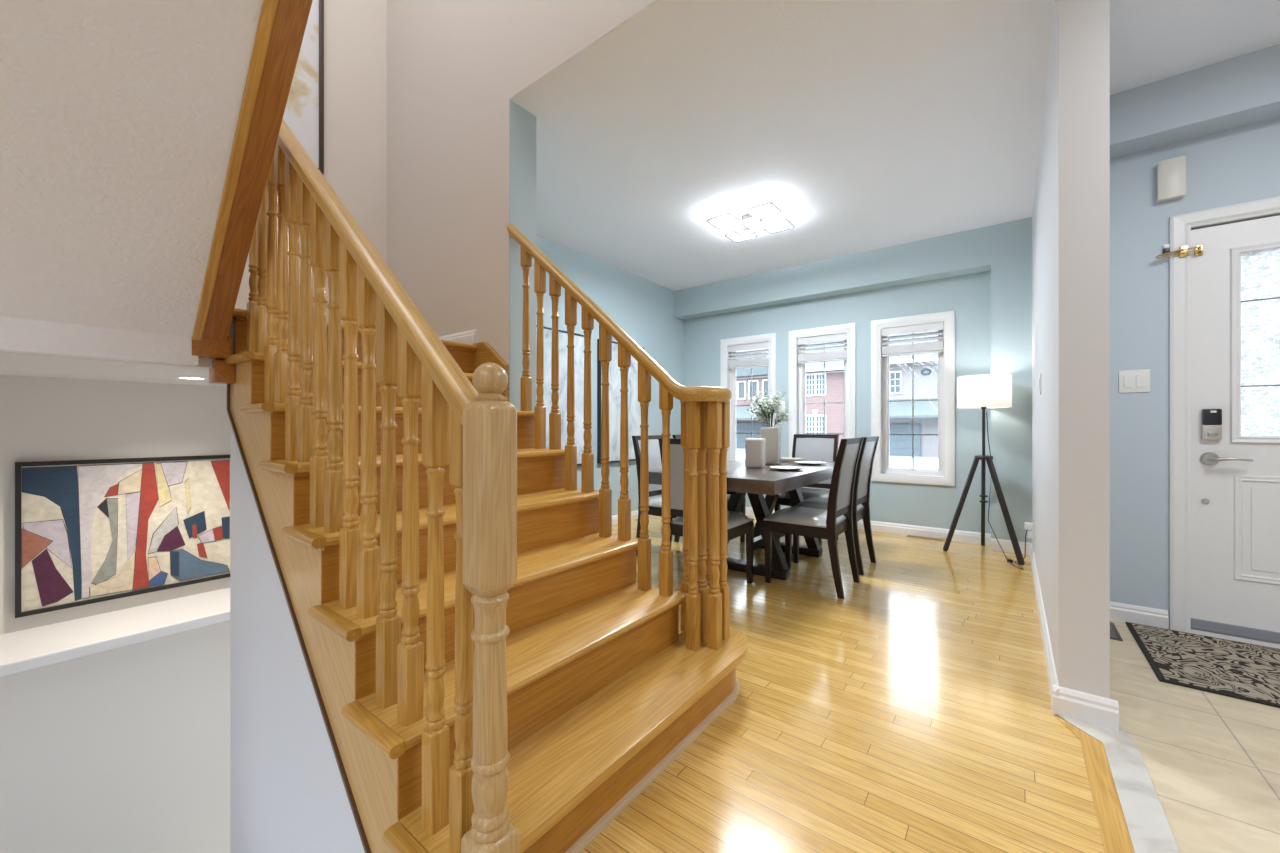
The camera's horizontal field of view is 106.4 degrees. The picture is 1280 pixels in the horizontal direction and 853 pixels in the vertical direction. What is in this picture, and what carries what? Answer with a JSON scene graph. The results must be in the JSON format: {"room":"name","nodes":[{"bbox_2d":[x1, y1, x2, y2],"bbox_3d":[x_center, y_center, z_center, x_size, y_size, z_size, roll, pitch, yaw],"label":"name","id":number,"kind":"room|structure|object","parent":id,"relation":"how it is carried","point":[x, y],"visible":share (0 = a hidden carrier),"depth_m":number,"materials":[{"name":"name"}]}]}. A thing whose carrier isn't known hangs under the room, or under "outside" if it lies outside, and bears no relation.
{"room":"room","nodes":[
{"label":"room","id":0,"kind":"room"},
{"bbox_2d":[0,620,229,852],"bbox_3d":[-2.289,2.337,2.275,0.435,2.805,2.400,0,0,38],"label":"wall","id":1,"kind":"structure","parent":0,"point":[125,749],"depth_m":2.04,"materials":[{"name":"white paint"}]},
{"bbox_2d":[0,588,229,676],"bbox_3d":[-2.287,0.912,2.273,0.442,0.045,2.400,0,0,38],"label":"ledge","id":2,"kind":"object","parent":1,"relation":"on","point":[23,650],"visible":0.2,"depth_m":2.10,"materials":[{"name":"white paint"}]},
{"bbox_2d":[0,375,229,634],"bbox_3d":[-2.461,0.290,2.490,0.100,1.300,2.530,0,0,38],"label":"wall niche","id":3,"kind":"object","parent":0,"point":[42,418],"visible":0.11,"depth_m":2.26,"materials":[{"name":"white paint"}]},
{"bbox_2d":[15,455,229,617],"bbox_3d":[-2.343,0.490,2.535,0.029,0.671,1.174,0,0,38],"label":"abstract painting","id":4,"kind":"object","parent":3,"relation":"attached to","point":[90,531],"visible":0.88,"depth_m":2.30,"materials":[{"name":"multicoloured paint"}]},
{"bbox_2d":[0,319,233,386],"bbox_3d":[-2.027,-0.318,2.107,1.055,0.195,2.255,0,0,38],"label":"ceiling","id":5,"kind":"structure","parent":0,"point":[11,363],"depth_m":1.85,"materials":[{"name":"white paint"}]},
{"bbox_2d":[173,376,208,379],"bbox_3d":[-2.007,-0.217,2.145,0.124,0.005,0.124,0,0,38],"label":"recessed light","id":6,"kind":"object","parent":5,"relation":"in","point":[179,377],"visible":0.97,"depth_m":2.13,"materials":[{"name":"white paint"}]},
{"bbox_2d":[0,0,262,365],"bbox_3d":[-1.228,-1.129,0.753,1.865,1.814,1.090,0,0,38],"label":"ceiling","id":7,"kind":"structure","parent":0,"point":[119,118],"depth_m":1.28,"materials":[{"name":"paint"}]},
{"bbox_2d":[192,0,312,359],"bbox_3d":[-0.878,-1.238,1.218,1.840,1.970,0.110,0,0,38],"label":"trim","id":8,"kind":"structure","parent":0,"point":[282,24],"depth_m":1.43,"materials":[{"name":"brown wood"}]},
{"bbox_2d":[230,423,364,852],"bbox_3d":[-0.844,1.759,1.353,1.890,3.962,0.092,0,0,38],"label":"wall","id":9,"kind":"structure","parent":0,"point":[288,794],"depth_m":1.60,"materials":[{"name":"white paint"}]},
{"bbox_2d":[235,0,386,323],"bbox_3d":[-2.461,-2.360,2.490,0.100,4.000,2.530,0,0,38],"label":"wall","id":10,"kind":"structure","parent":0,"point":[355,31],"depth_m":3.17,"materials":[{"name":"beige paint"}]},
{"bbox_2d":[283,0,323,173],"bbox_3d":[-2.211,-2.241,2.707,0.029,1.327,0.740,0,0,38],"label":"framed print","id":11,"kind":"object","parent":10,"relation":"attached to","point":[304,109],"visible":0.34,"depth_m":2.95,"materials":[{"name":"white paper"}]},
{"bbox_2d":[318,0,323,173],"bbox_3d":[-2.211,-2.241,2.707,0.029,1.327,0.740,0,0,38],"label":"picture frame","id":12,"kind":"object","parent":11,"relation":"attached to","point":[320,2],"depth_m":2.98,"materials":[{"name":"brown metal"}]},
{"bbox_2d":[387,0,656,394],"bbox_3d":[-1.247,-1.560,1.551,2.970,5.600,2.530,0,0,38],"label":"wall","id":13,"kind":"structure","parent":0,"point":[455,67],"depth_m":2.75,"materials":[{"name":"beige paint"}]},
{"bbox_2d":[439,329,476,343],"bbox_3d":[-1.337,-0.496,2.988,1.070,0.096,0.016,0,0,38],"label":"baseboard","id":14,"kind":"structure","parent":13,"relation":"attached to","point":[469,337],"depth_m":2.72,"materials":[{"name":"white paint"}]},
{"bbox_2d":[509,100,535,410],"bbox_3d":[-1.126,-0.330,2.948,1.272,2.740,0.176,0,0,38],"label":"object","id":15,"kind":"structure","parent":13,"relation":"attached to","point":[522,124],"depth_m":2.54,"materials":[{"name":"teal paint"}]},
{"bbox_2d":[536,235,682,515],"bbox_3d":[-0.577,-0.230,4.838,0.170,2.940,3.490,0,0,38],"label":"wall","id":16,"kind":"structure","parent":0,"point":[644,309],"depth_m":5.23,"materials":[{"name":"teal paint"}]},
{"bbox_2d":[536,325,583,465],"bbox_3d":[-0.759,-0.258,4.426,0.044,1.265,0.735,0,0,38],"label":"canvas","id":17,"kind":"object","parent":16,"relation":"attached to","point":[563,336],"visible":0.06,"depth_m":4.47},
{"bbox_2d":[597,339,643,463],"bbox_3d":[-0.193,-0.258,5.157,0.044,1.265,0.735,0,0,38],"label":"canvas","id":18,"kind":"object","parent":16,"relation":"attached to","point":[634,409],"visible":0.39,"depth_m":5.06},
{"bbox_2d":[612,510,651,524],"bbox_3d":[-0.500,0.992,4.785,0.016,0.096,3.480,0,0,38],"label":"baseboard","id":19,"kind":"structure","parent":16,"relation":"attached to","point":[634,514],"depth_m":5.30,"materials":[{"name":"white paint"}]},
{"bbox_2d":[683,271,990,533],"bbox_3d":[1.948,-0.360,5.243,3.870,3.200,0.240,0,0,38],"label":"wall","id":20,"kind":"structure","parent":0,"point":[969,295],"depth_m":4.68,"materials":[{"name":"teal paint"}]},
{"bbox_2d":[720,333,775,460],"bbox_3d":[1.310,-0.257,5.685,0.692,1.600,0.202,0,0,38],"label":"window","id":21,"kind":"structure","parent":20,"relation":"in","point":[725,373],"depth_m":5.78,"materials":[{"name":"white paint"}]},
{"bbox_2d":[728,342,767,394],"bbox_3d":[1.284,-0.622,5.651,0.514,0.700,0.062,0,0,38],"label":"window blind","id":22,"kind":"object","parent":21,"relation":"attached to","point":[754,362],"visible":0.91,"depth_m":5.64,"materials":[{"name":"white wood"}]},
{"bbox_2d":[736,350,767,437],"bbox_3d":[1.333,-0.253,5.715,0.412,1.328,0.009,0,0,38],"label":"grille","id":23,"kind":"object","parent":21,"relation":"attached to","point":[751,377],"depth_m":5.71,"materials":[{"name":"white paint"}]},
{"bbox_2d":[778,402,784,412],"bbox_3d":[1.586,-0.214,5.365,0.075,0.118,0.010,0,0,38],"label":"light switch","id":24,"kind":"object","parent":20,"relation":"attached to","point":[783,405],"visible":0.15,"depth_m":5.35,"materials":[{"name":"white plastic"}]},
{"bbox_2d":[789,323,855,457],"bbox_3d":[1.978,-0.257,5.168,0.694,1.600,0.202,0,0,38],"label":"window","id":25,"kind":"structure","parent":20,"relation":"in","point":[797,425],"depth_m":5.19,"materials":[{"name":"white paint"}]},
{"bbox_2d":[797,333,846,401],"bbox_3d":[1.953,-0.622,5.135,0.516,0.700,0.062,0,0,38],"label":"window blind","id":26,"kind":"object","parent":25,"relation":"attached to","point":[839,355],"visible":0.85,"depth_m":5.12,"materials":[{"name":"white plastic"}]},
{"bbox_2d":[805,342,843,434],"bbox_3d":[2.001,-0.253,5.198,0.414,1.328,0.009,0,0,38],"label":"grille","id":27,"kind":"object","parent":25,"relation":"attached to","point":[824,372],"depth_m":5.19,"materials":[{"name":"white paint"}]},
{"bbox_2d":[871,310,954,485],"bbox_3d":[2.646,-0.257,4.652,0.700,1.600,0.202,0,0,38],"label":"window","id":28,"kind":"structure","parent":20,"relation":"in","point":[881,471],"depth_m":4.61,"materials":[{"name":"white paint"}]},
{"bbox_2d":[881,322,943,398],"bbox_3d":[2.620,-0.622,4.619,0.522,0.700,0.062,0,0,38],"label":"window blind","id":29,"kind":"object","parent":28,"relation":"attached to","point":[936,346],"visible":1,"depth_m":4.60,"materials":[{"name":"white wood"}]},
{"bbox_2d":[889,333,937,468],"bbox_3d":[2.669,-0.253,4.682,0.420,1.328,0.009,0,0,38],"label":"grille","id":30,"kind":"object","parent":28,"relation":"attached to","point":[926,371],"depth_m":4.68,"materials":[{"name":"white paint"}]},
{"bbox_2d":[581,515,1104,852],"bbox_3d":[-0.571,1.150,1.845,3.640,0.220,8.220,0,0,38],"label":"floor","id":31,"kind":"structure","parent":0,"point":[910,711],"depth_m":1.63,"materials":[{"name":"brown wood"}]},
{"bbox_2d":[209,308,747,852],"bbox_3d":[-0.976,0.307,2.183,2.625,1.528,1.471,0,0,38],"label":"staircase","id":32,"kind":"structure","parent":31,"relation":"on","point":[605,691],"depth_m":1.47,"materials":[{"name":"brown wood"}]},
{"bbox_2d":[247,119,518,852],"bbox_3d":[-0.869,-0.141,1.361,1.560,2.362,0.081,0,0,38],"label":"balustrade","id":33,"kind":"object","parent":32,"relation":"on","point":[470,432],"visible":0.94,"depth_m":1.09,"materials":[{"name":"brown wood"}]},
{"bbox_2d":[507,224,731,650],"bbox_3d":[-0.136,-0.102,2.209,1.200,1.912,0.253,0,0,38],"label":"balustrade","id":34,"kind":"object","parent":32,"relation":"on","point":[705,410],"visible":1,"depth_m":1.98,"materials":[{"name":"brown wood"}]},
{"bbox_2d":[632,435,683,556],"bbox_3d":[0.268,0.557,3.869,0.529,0.965,0.410,0,0,38],"label":"dining chair","id":35,"kind":"object","parent":31,"relation":"on","point":[655,504],"visible":0.27,"depth_m":3.87,"materials":[{"name":"black wood"}]},
{"bbox_2d":[649,496,661,507],"bbox_3d":[0.309,0.598,3.837,0.424,0.061,0.400,0,0,38],"label":"seat cushion","id":36,"kind":"object","parent":35,"relation":"on","point":[656,502],"depth_m":3.76,"materials":[{"name":"grey fabric"}]},
{"bbox_2d":[658,438,753,583],"bbox_3d":[0.439,0.557,3.111,0.410,0.965,0.529,0,0,38],"label":"dining chair","id":37,"kind":"object","parent":31,"relation":"on","point":[738,523],"visible":0.23,"depth_m":3.04,"materials":[{"name":"black wood"}]},
{"bbox_2d":[671,511,753,529],"bbox_3d":[0.471,0.598,3.153,0.400,0.061,0.424,0,0,38],"label":"seat cushion","id":38,"kind":"object","parent":37,"relation":"on","point":[735,520],"depth_m":3.07,"materials":[{"name":"grey fabric"}]},
{"bbox_2d":[672,435,745,541],"bbox_3d":[0.625,0.557,4.332,0.529,0.965,0.410,0,0,38],"label":"dining chair","id":39,"kind":"object","parent":31,"relation":"on","point":[742,510],"visible":0.09,"depth_m":4.32,"materials":[{"name":"black wood"}]},
{"bbox_2d":[649,459,834,580],"bbox_3d":[0.931,0.672,3.672,0.923,0.735,1.770,0,0,38],"label":"dining table","id":40,"kind":"object","parent":31,"relation":"on","point":[741,480],"visible":0.52,"depth_m":3.33,"materials":[{"name":"brown wood"}]},
{"bbox_2d":[745,438,765,467],"bbox_3d":[0.857,0.196,3.553,0.132,0.218,0.132,0,0,26],"label":"ceramic vase","id":41,"kind":"object","parent":40,"relation":"on","point":[755,448],"visible":1,"depth_m":3.49,"materials":[{"name":"white ceramic"}]},
{"bbox_2d":[760,427,780,464],"bbox_3d":[1.065,0.155,3.904,0.150,0.300,0.150,0,0,26],"label":"ceramic vase","id":42,"kind":"object","parent":40,"relation":"on","point":[772,435],"visible":0.87,"depth_m":3.83,"materials":[{"name":"white ceramic"}]},
{"bbox_2d":[744,390,792,427],"bbox_3d":[1.046,-0.128,3.898,0.374,0.368,0.396,0,0,17],"label":"flower arrangement","id":43,"kind":"object","parent":42,"relation":"in","point":[763,409],"visible":0.98,"depth_m":3.86,"materials":[{"name":"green plant"}]},
{"bbox_2d":[770,466,803,470],"bbox_3d":[1.031,0.295,3.361,0.236,0.019,0.236,0,0,38],"label":"dinner plate","id":44,"kind":"object","parent":40,"relation":"on","point":[782,468],"visible":1,"depth_m":3.40,"materials":[{"name":"white ceramic"}]},
{"bbox_2d":[781,457,804,461],"bbox_3d":[1.287,0.290,4.175,0.260,0.030,0.161,0,0,38],"label":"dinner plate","id":45,"kind":"object","parent":40,"relation":"on","point":[783,459],"visible":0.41,"depth_m":4.11,"materials":[{"name":"white ceramic"}]},
{"bbox_2d":[795,461,826,464],"bbox_3d":[1.368,0.295,3.847,0.244,0.019,0.244,0,0,38],"label":"dinner plate","id":46,"kind":"object","parent":40,"relation":"on","point":[799,462],"visible":0.99,"depth_m":3.85,"materials":[{"name":"white ceramic"}]},
{"bbox_2d":[774,434,838,547],"bbox_3d":[1.517,0.557,4.350,0.410,0.965,0.529,0,0,38],"label":"dining chair","id":47,"kind":"object","parent":31,"relation":"on","point":[816,447],"visible":0.36,"depth_m":4.45,"materials":[{"name":"grey fabric"}]},
{"bbox_2d":[778,488,828,499],"bbox_3d":[1.485,0.598,4.309,0.400,0.061,0.424,0,0,38],"label":"seat cushion","id":48,"kind":"object","parent":47,"relation":"on","point":[807,493],"depth_m":4.20,"materials":[{"name":"grey fabric"}]},
{"bbox_2d":[764,438,863,598],"bbox_3d":[1.157,0.557,3.194,0.529,0.965,0.410,0,0,38],"label":"dining chair","id":49,"kind":"object","parent":31,"relation":"on","point":[827,524],"visible":0.99,"depth_m":3.08,"materials":[{"name":"brown wood"}]},
{"bbox_2d":[764,507,845,527],"bbox_3d":[1.116,0.598,3.226,0.424,0.061,0.400,0,0,38],"label":"seat cushion","id":50,"kind":"object","parent":49,"relation":"on","point":[792,517],"depth_m":3.11,"materials":[{"name":"grey fabric"}]},
{"bbox_2d":[793,436,878,574],"bbox_3d":[1.493,0.557,3.655,0.529,0.965,0.410,0,0,38],"label":"dining chair","id":51,"kind":"object","parent":31,"relation":"on","point":[861,494],"visible":0.66,"depth_m":3.58,"materials":[{"name":"black wood"}]},
{"bbox_2d":[793,497,863,510],"bbox_3d":[1.452,0.598,3.687,0.424,0.061,0.400,0,0,38],"label":"seat cushion","id":52,"kind":"object","parent":51,"relation":"on","point":[814,502],"depth_m":3.62,"materials":[{"name":"grey fabric"}]},
{"bbox_2d":[906,535,945,541],"bbox_3d":[2.653,1.037,4.455,0.310,0.006,0.095,0,0,38],"label":"floor vent","id":53,"kind":"object","parent":31,"relation":"in","point":[911,536],"visible":1,"depth_m":4.43,"materials":[{"name":"brown wood"}]},
{"bbox_2d":[943,374,1027,569],"bbox_3d":[2.889,0.314,3.855,0.524,1.452,0.599,0,0,-25],"label":"floor lamp","id":54,"kind":"object","parent":31,"relation":"on","point":[983,391],"visible":1,"depth_m":3.82,"materials":[{"name":"white fabric"}]},
{"bbox_2d":[1052,713,1134,852],"bbox_3d":[-0.076,1.134,-0.393,0.119,0.192,5.285,0,0,38],"label":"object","id":55,"kind":"structure","parent":31,"relation":"on","point":[1114,831],"depth_m":1.34,"materials":[{"name":"brown wood"}]},
{"bbox_2d":[1057,714,1179,852],"bbox_3d":[-0.022,1.138,-0.406,0.192,0.204,5.330,0,0,38],"label":"threshold","id":56,"kind":"object","parent":31,"relation":"on","point":[1149,829],"visible":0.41,"depth_m":1.36,"materials":[{"name":"white stone"}]},
{"bbox_2d":[675,217,1031,542],"bbox_3d":[1.869,-0.330,5.027,3.470,2.740,0.200,0,0,38],"label":"wall","id":57,"kind":"structure","parent":0,"point":[1004,250],"depth_m":4.09,"materials":[{"name":"teal paint"}]},
{"bbox_2d":[745,507,990,544],"bbox_3d":[1.819,0.992,5.182,3.200,0.096,0.016,0,0,38],"label":"baseboard","id":58,"kind":"structure","parent":57,"relation":"attached to","point":[940,533],"depth_m":4.52,"materials":[{"name":"white paint"}]},
{"bbox_2d":[991,538,1030,554],"bbox_3d":[3.069,0.992,3.963,0.270,0.096,0.016,0,0,38],"label":"baseboard","id":59,"kind":"structure","parent":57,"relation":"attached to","point":[1006,545],"depth_m":3.97,"materials":[{"name":"white paint"}]},
{"bbox_2d":[510,0,1279,290],"bbox_3d":[0.670,-3.080,1.030,7.000,2.760,8.450,0,0,38],"label":"ceiling","id":60,"kind":"structure","parent":0,"point":[870,124],"depth_m":2.61,"materials":[{"name":"paint"}]},
{"bbox_2d":[707,199,794,242],"bbox_3d":[0.895,-1.653,3.858,0.564,0.094,0.572,0,0,38],"label":"ceiling light","id":61,"kind":"object","parent":60,"relation":"attached to","point":[750,218],"visible":1,"depth_m":3.83,"materials":[{"name":"white"}]},
{"bbox_2d":[1032,0,1109,698],"bbox_3d":[2.466,-0.330,2.853,0.133,2.740,2.910,0,0,38],"label":"wall","id":62,"kind":"structure","parent":0,"point":[1071,212],"depth_m":1.72,"materials":[{"name":"white paint"}]},
{"bbox_2d":[1025,522,1032,538],"bbox_3d":[2.987,0.796,3.679,0.052,0.118,0.076,0,0,38],"label":"wall outlet","id":63,"kind":"object","parent":62,"relation":"attached to","point":[1029,526],"visible":0.96,"depth_m":3.66,"materials":[{"name":"white plastic"}]},
{"bbox_2d":[1039,374,1040,394],"bbox_3d":[2.301,-0.242,2.756,0.010,0.118,0.075,0,0,38],"label":"light switch","id":64,"kind":"object","parent":62,"relation":"attached to","point":[1040,374],"visible":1,"depth_m":2.74,"materials":[{"name":"white plastic"}]},
{"bbox_2d":[1030,543,1058,699],"bbox_3d":[2.340,0.992,2.811,0.016,0.096,2.730,0,0,38],"label":"baseboard","id":65,"kind":"structure","parent":62,"relation":"attached to","point":[1051,670],"depth_m":2.26,"materials":[{"name":"white paint"}]},
{"bbox_2d":[1052,684,1118,730],"bbox_3d":[1.569,0.992,1.691,0.171,0.096,0.024,0,0,38],"label":"baseboard","id":66,"kind":"structure","parent":62,"relation":"attached to","point":[1090,708],"depth_m":1.68,"materials":[{"name":"white paint"}]},
{"bbox_2d":[1163,244,1169,253],"bbox_3d":[2.698,-0.908,2.456,0.022,0.047,0.014,0,0,38],"label":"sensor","id":67,"kind":"object","parent":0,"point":[1166,248],"visible":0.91,"depth_m":2.45,"materials":[{"name":"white plastic"}]},
{"bbox_2d":[1110,117,1279,616],"bbox_3d":[3.700,-0.230,1.785,3.127,2.940,0.150,0,0,38],"label":"wall","id":68,"kind":"structure","parent":0,"point":[1238,165],"depth_m":2.50,"materials":[{"name":"blue paint"}]},
{"bbox_2d":[1119,369,1149,392],"bbox_3d":[2.608,-0.239,2.528,0.116,0.118,0.010,0,0,38],"label":"light switch","id":69,"kind":"object","parent":68,"relation":"attached to","point":[1130,381],"visible":1,"depth_m":2.53,"materials":[{"name":"white plastic"}]},
{"bbox_2d":[1110,601,1168,628],"bbox_3d":[2.558,0.992,2.563,0.367,0.096,0.016,0,0,38],"label":"baseboard","id":70,"kind":"structure","parent":68,"relation":"attached to","point":[1121,612],"depth_m":2.51,"materials":[{"name":"white paint"}]},
{"bbox_2d":[1157,156,1185,202],"bbox_3d":[2.699,-1.255,2.434,0.098,0.198,0.047,0,0,38],"label":"door chime","id":71,"kind":"object","parent":68,"relation":"attached to","point":[1171,173],"visible":1,"depth_m":2.42,"materials":[{"name":"beige plastic"}]},
{"bbox_2d":[1155,196,1279,648],"bbox_3d":[3.104,-0.013,2.176,1.080,2.117,0.159,0,0,38],"label":"door","id":72,"kind":"structure","parent":68,"relation":"in","point":[1224,262],"depth_m":2.34,"materials":[{"name":"white paint"}]},
{"bbox_2d":[1110,620,1279,852],"bbox_3d":[1.677,1.150,-0.854,3.102,0.220,6.700,0,0,38],"label":"floor","id":73,"kind":"structure","parent":0,"point":[1211,760],"depth_m":1.51,"materials":[{"name":"beige tile"}]},
{"bbox_2d":[1110,622,1122,640],"bbox_3d":[2.366,1.037,2.463,0.132,0.006,0.266,0,0,38],"label":"floor vent","id":74,"kind":"object","parent":73,"relation":"in","point":[1114,634],"visible":0.35,"depth_m":2.39,"materials":[{"name":"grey metal"}]},
{"bbox_2d":[1125,622,1279,707],"bbox_3d":[2.754,1.035,1.927,1.038,0.010,0.733,0,0,38],"label":"doormat","id":75,"kind":"object","parent":73,"relation":"on","point":[1229,668],"visible":1,"depth_m":2.08,"materials":[{"name":"fabric"}]},
{"bbox_2d":[1110,44,1279,158],"bbox_3d":[3.599,-1.573,1.654,3.127,0.255,0.180,0,0,38],"label":"wall","id":76,"kind":"structure","parent":0,"point":[1243,90],"depth_m":2.29,"materials":[{"name":"blue paint"}]},
{"label":"outside","id":77,"kind":"structure","parent":0,"visible":0},
{"bbox_2d":[736,448,937,469],"bbox_3d":[18.536,1.790,40.336,100.000,0.300,73.500,0,0,38],"label":"snowy ground","id":78,"kind":"structure","parent":77,"point":[894,461],"depth_m":22.44,"materials":[{"name":"white snow"}]},
{"bbox_2d":[736,352,767,448],"bbox_3d":[9.021,-1.910,38.653,7.800,7.100,9.800,0,0,38],"label":"brick house","id":79,"kind":"structure","parent":78,"relation":"on","point":[743,386],"depth_m":35.25,"materials":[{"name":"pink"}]},
{"bbox_2d":[806,340,843,448],"bbox_3d":[13.220,-2.160,32.722,4.700,7.600,9.050,0,0,38],"label":"brick house","id":80,"kind":"structure","parent":78,"relation":"on","point":[834,382],"depth_m":29.14,"materials":[{"name":"pink"}]},
{"bbox_2d":[889,330,937,456],"bbox_3d":[17.303,-2.260,29.092,5.800,7.800,10.000,0,0,38],"label":"house","id":81,"kind":"structure","parent":78,"relation":"on","point":[900,382],"depth_m":26.18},
{"bbox_2d":[889,330,937,411],"bbox_3d":[4.900,-0.245,7.907,1.805,3.772,1.684,0,0,38],"label":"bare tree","id":82,"kind":"object","parent":78,"relation":"on","point":[935,359],"visible":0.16,"depth_m":7.85,"materials":[{"name":"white plant"}]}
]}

